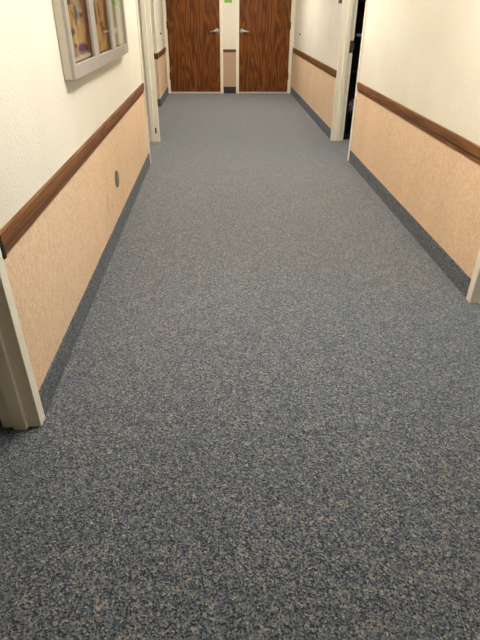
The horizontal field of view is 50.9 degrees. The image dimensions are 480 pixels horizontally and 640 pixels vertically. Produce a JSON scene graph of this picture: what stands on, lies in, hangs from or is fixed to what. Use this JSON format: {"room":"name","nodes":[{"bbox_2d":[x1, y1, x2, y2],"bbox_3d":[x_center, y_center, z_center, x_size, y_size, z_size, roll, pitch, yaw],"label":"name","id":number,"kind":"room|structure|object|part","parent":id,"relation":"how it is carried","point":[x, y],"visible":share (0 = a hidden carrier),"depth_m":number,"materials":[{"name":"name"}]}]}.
{"room":"office corridor","nodes":[
{"label":"office corridor","id":0,"kind":"room"},
{"bbox_2d":[0,0,147,390],"bbox_3d":[-0.839,-0.989,1.818,0.120,2.450,8.196,-1,32,-2],"label":"wall","id":1,"kind":"structure","parent":0,"point":[46,117],"depth_m":2.12,"materials":[{"name":"beige paint"}]},
{"bbox_2d":[0,243,6,258],"bbox_3d":[-0.749,-0.216,1.584,0.017,0.050,0.014,-1,32,-2],"label":"trim","id":2,"kind":"structure","parent":1,"relation":"attached to","point":[2,248],"depth_m":1.58,"materials":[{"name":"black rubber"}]},
{"bbox_2d":[0,249,44,429],"bbox_3d":[-0.794,-0.264,0.936,0.144,2.150,1.030,-1,32,-2],"label":"door frame","id":3,"kind":"structure","parent":1,"relation":"in","point":[21,408],"depth_m":1.76,"materials":[{"name":"beige wood"}]},
{"bbox_2d":[0,83,143,254],"bbox_3d":[-0.824,-1.194,3.133,0.014,0.079,3.650,-1,32,-2],"label":"chair rail","id":4,"kind":"object","parent":1,"relation":"attached to","point":[15,228],"visible":0.96,"depth_m":2.12,"materials":[{"name":"brown wood"}]},
{"bbox_2d":[52,0,128,79],"bbox_3d":[-0.800,-1.928,2.731,0.049,0.958,1.637,-1,32,-2],"label":"display cabinet","id":5,"kind":"object","parent":1,"relation":"attached to","point":[73,70],"visible":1,"depth_m":2.58,"materials":[{"name":"wood"}]},
{"bbox_2d":[67,0,90,61],"bbox_3d":[-0.777,-1.624,2.278,0.001,0.796,0.437,-1,32,-2],"label":"photo poster","id":6,"kind":"object","parent":5,"relation":"attached to","point":[76,8],"visible":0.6,"depth_m":2.45,"materials":[{"name":"paper"}]},
{"bbox_3d":[-0.762,-1.640,2.268,0.016,0.958,0.543,-1,32,-2],"label":"cabinet door","id":7,"kind":"part","parent":5,"relation":"part of","materials":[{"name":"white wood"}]},
{"bbox_2d":[93,0,108,51],"bbox_3d":[-0.799,-1.901,2.740,0.002,0.774,0.423,-1,32,-2],"label":"poster","id":8,"kind":"object","parent":5,"relation":"attached to","point":[103,43],"depth_m":2.91,"materials":[{"name":"paper"}]},
{"bbox_3d":[-0.794,-1.668,2.746,0.001,0.100,0.107,-1,32,-2],"label":"dark photo","id":9,"kind":"part","parent":8,"relation":"part of"},
{"bbox_3d":[-0.784,-1.928,2.731,0.016,0.958,0.543,-1,32,-2],"label":"cabinet door","id":10,"kind":"part","parent":5,"relation":"part of","materials":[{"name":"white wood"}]},
{"bbox_2d":[111,0,123,45],"bbox_3d":[-0.821,-2.213,3.196,0.001,0.826,0.446,-1,32,-2],"label":"notice","id":11,"kind":"object","parent":5,"relation":"attached to","point":[115,9],"visible":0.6,"depth_m":3.40,"materials":[{"name":"paper"}]},
{"bbox_2d":[113,0,119,5],"bbox_3d":[-0.824,-2.168,3.326,0.001,0.163,0.263,-1,32,-2],"label":"notice","id":12,"kind":"object","parent":11,"relation":"attached to","point":[115,2],"visible":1,"depth_m":3.36,"materials":[{"name":"paper"}]},
{"bbox_3d":[-0.805,-2.216,3.194,0.016,0.958,0.543,-1,32,-2],"label":"cabinet door","id":13,"kind":"part","parent":5,"relation":"part of","materials":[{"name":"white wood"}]},
{"bbox_2d":[38,153,149,415],"bbox_3d":[-0.830,-0.639,3.471,0.009,0.110,3.666,-1,32,-2],"label":"baseboard","id":14,"kind":"structure","parent":1,"relation":"attached to","point":[48,388],"depth_m":2.53,"materials":[{"name":"carpet"}]},
{"bbox_2d":[107,194,111,214],"bbox_3d":[-0.818,-0.728,3.166,0.012,0.113,0.070,-1,32,-2],"label":"outlet plate","id":15,"kind":"object","parent":1,"relation":"attached to","point":[108,196],"visible":1,"depth_m":3.15,"materials":[{"name":"beige plastic"}]},
{"bbox_2d":[115,170,118,186],"bbox_3d":[-0.830,-0.957,3.420,0.014,0.112,0.112,-1,32,-2],"label":"cover plate","id":16,"kind":"object","parent":1,"relation":"attached to","point":[116,171],"visible":1,"depth_m":3.40,"materials":[{"name":"grey metal"}]},
{"bbox_2d":[135,0,159,163],"bbox_3d":[-0.982,-2.745,4.926,0.144,2.150,1.035,-1,32,-2],"label":"door frame","id":17,"kind":"structure","parent":1,"relation":"in","point":[143,11],"depth_m":5.42,"materials":[{"name":"beige wood"}]},
{"bbox_2d":[150,0,167,98],"bbox_3d":[-2.322,-4.778,7.897,2.098,2.450,1.430,-1,32,-2],"label":"wall","id":18,"kind":"structure","parent":0,"point":[156,6],"depth_m":7.88,"materials":[{"name":"beige paint"}]},
{"bbox_2d":[154,47,165,58],"bbox_3d":[-2.293,-4.332,8.164,2.062,0.079,1.451,-1,32,-2],"label":"chair rail","id":19,"kind":"object","parent":18,"relation":"attached to","point":[159,54],"visible":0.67,"depth_m":7.85,"materials":[{"name":"brown wood"}]},
{"bbox_2d":[157,87,168,106],"bbox_3d":[-2.299,-3.783,8.512,2.057,0.110,1.439,-1,32,-2],"label":"baseboard","id":20,"kind":"structure","parent":18,"relation":"attached to","point":[160,102],"depth_m":8.23,"materials":[{"name":"carpet"}]},
{"bbox_2d":[162,0,295,92],"bbox_3d":[0.196,-5.229,8.649,7.200,2.450,0.120,-1,32,-2],"label":"wall","id":21,"kind":"structure","parent":0,"point":[229,9],"depth_m":8.81,"materials":[{"name":"beige paint"}]},
{"bbox_2d":[162,0,222,92],"bbox_3d":[-0.800,-5.070,8.667,1.006,2.150,0.202,-1,32,-2],"label":"door","id":22,"kind":"structure","parent":21,"relation":"in","point":[193,29],"depth_m":8.80,"materials":[{"name":"brown wood"}]},
{"bbox_2d":[223,49,235,51],"bbox_3d":[-0.183,-4.732,8.860,0.226,0.044,0.016,-1,32,-2],"label":"chair rail","id":23,"kind":"object","parent":21,"relation":"attached to","point":[224,50],"visible":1,"depth_m":8.85,"materials":[{"name":"brown wood"}]},
{"bbox_2d":[224,87,235,92],"bbox_3d":[-0.187,-4.195,9.198,0.226,0.110,0.009,-1,32,-2],"label":"baseboard","id":24,"kind":"structure","parent":21,"relation":"attached to","point":[226,89],"depth_m":9.19,"materials":[{"name":"black carpet"}]},
{"bbox_2d":[236,0,294,92],"bbox_3d":[0.427,-5.090,8.712,0.991,2.150,0.202,-1,32,-2],"label":"door","id":25,"kind":"structure","parent":21,"relation":"in","point":[264,28],"depth_m":8.84,"materials":[{"name":"brown wood"}]},
{"bbox_2d":[0,93,479,639],"bbox_3d":[0.431,-0.940,4.168,7.480,0.100,12.270,-1,32,-2],"label":"floor","id":26,"kind":"structure","parent":0,"point":[262,420],"depth_m":1.90,"materials":[{"name":"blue carpet"}]},
{"bbox_2d":[343,0,365,138],"bbox_3d":[1.661,-3.106,5.725,0.856,1.950,0.380,-1,32,-2],"label":"doorway","id":27,"kind":"object","parent":26,"relation":"on","point":[361,3],"visible":0.14,"depth_m":5.88,"materials":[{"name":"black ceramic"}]},
{"bbox_2d":[348,99,353,111],"bbox_3d":[1.350,-2.537,5.951,0.156,0.140,0.168,-1,32,-2],"label":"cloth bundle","id":28,"kind":"object","parent":27,"relation":"on","point":[351,102],"visible":0.48,"depth_m":5.91,"materials":[{"name":"purple fabric"}]},
{"bbox_2d":[291,0,479,277],"bbox_3d":[1.247,-2.036,3.525,0.120,2.450,12.030,-1,32,-2],"label":"wall","id":29,"kind":"structure","parent":0,"point":[423,56],"depth_m":3.43,"materials":[{"name":"beige paint"}]},
{"bbox_2d":[291,87,330,138],"bbox_3d":[1.011,-3.211,7.629,0.009,0.110,3.806,-1,32,-2],"label":"baseboard","id":30,"kind":"structure","parent":29,"relation":"attached to","point":[325,128],"depth_m":7.16,"materials":[{"name":"carpet"}]},
{"bbox_2d":[293,47,336,77],"bbox_3d":[1.012,-3.764,7.286,0.014,0.079,3.804,-1,32,-2],"label":"chair rail","id":31,"kind":"object","parent":29,"relation":"attached to","point":[322,66],"visible":1,"depth_m":6.78,"materials":[{"name":"brown wood"}]},
{"bbox_2d":[330,0,367,160],"bbox_3d":[1.185,-2.814,5.060,0.160,2.150,0.982,-1,32,-2],"label":"door frame","id":32,"kind":"structure","parent":29,"relation":"in","point":[346,45],"depth_m":5.51,"materials":[{"name":"beige wood"}]},
{"bbox_3d":[1.219,-2.973,5.487,0.056,0.120,0.013,-1,32,-2],"label":"strike plate","id":33,"kind":"part","parent":32,"relation":"part of","materials":[{"name":"metal"}]},
{"bbox_2d":[349,150,470,297],"bbox_3d":[1.184,-0.925,3.954,0.009,0.110,2.884,-1,32,-2],"label":"baseboard","id":34,"kind":"structure","parent":29,"relation":"attached to","point":[458,277],"depth_m":3.42,"materials":[{"name":"carpet"}]},
{"bbox_2d":[357,82,479,163],"bbox_3d":[1.185,-1.478,3.611,0.014,0.079,2.880,-1,32,-2],"label":"chair rail","id":35,"kind":"object","parent":29,"relation":"attached to","point":[471,150],"visible":1,"depth_m":3.22,"materials":[{"name":"brown wood"}]},
{"bbox_2d":[466,249,479,303],"bbox_3d":[1.333,-0.759,1.756,0.144,2.150,1.030,-1,32,-2],"label":"door frame","id":36,"kind":"structure","parent":29,"relation":"in","point":[473,295],"depth_m":2.67,"materials":[{"name":"beige wood"}]}
]}

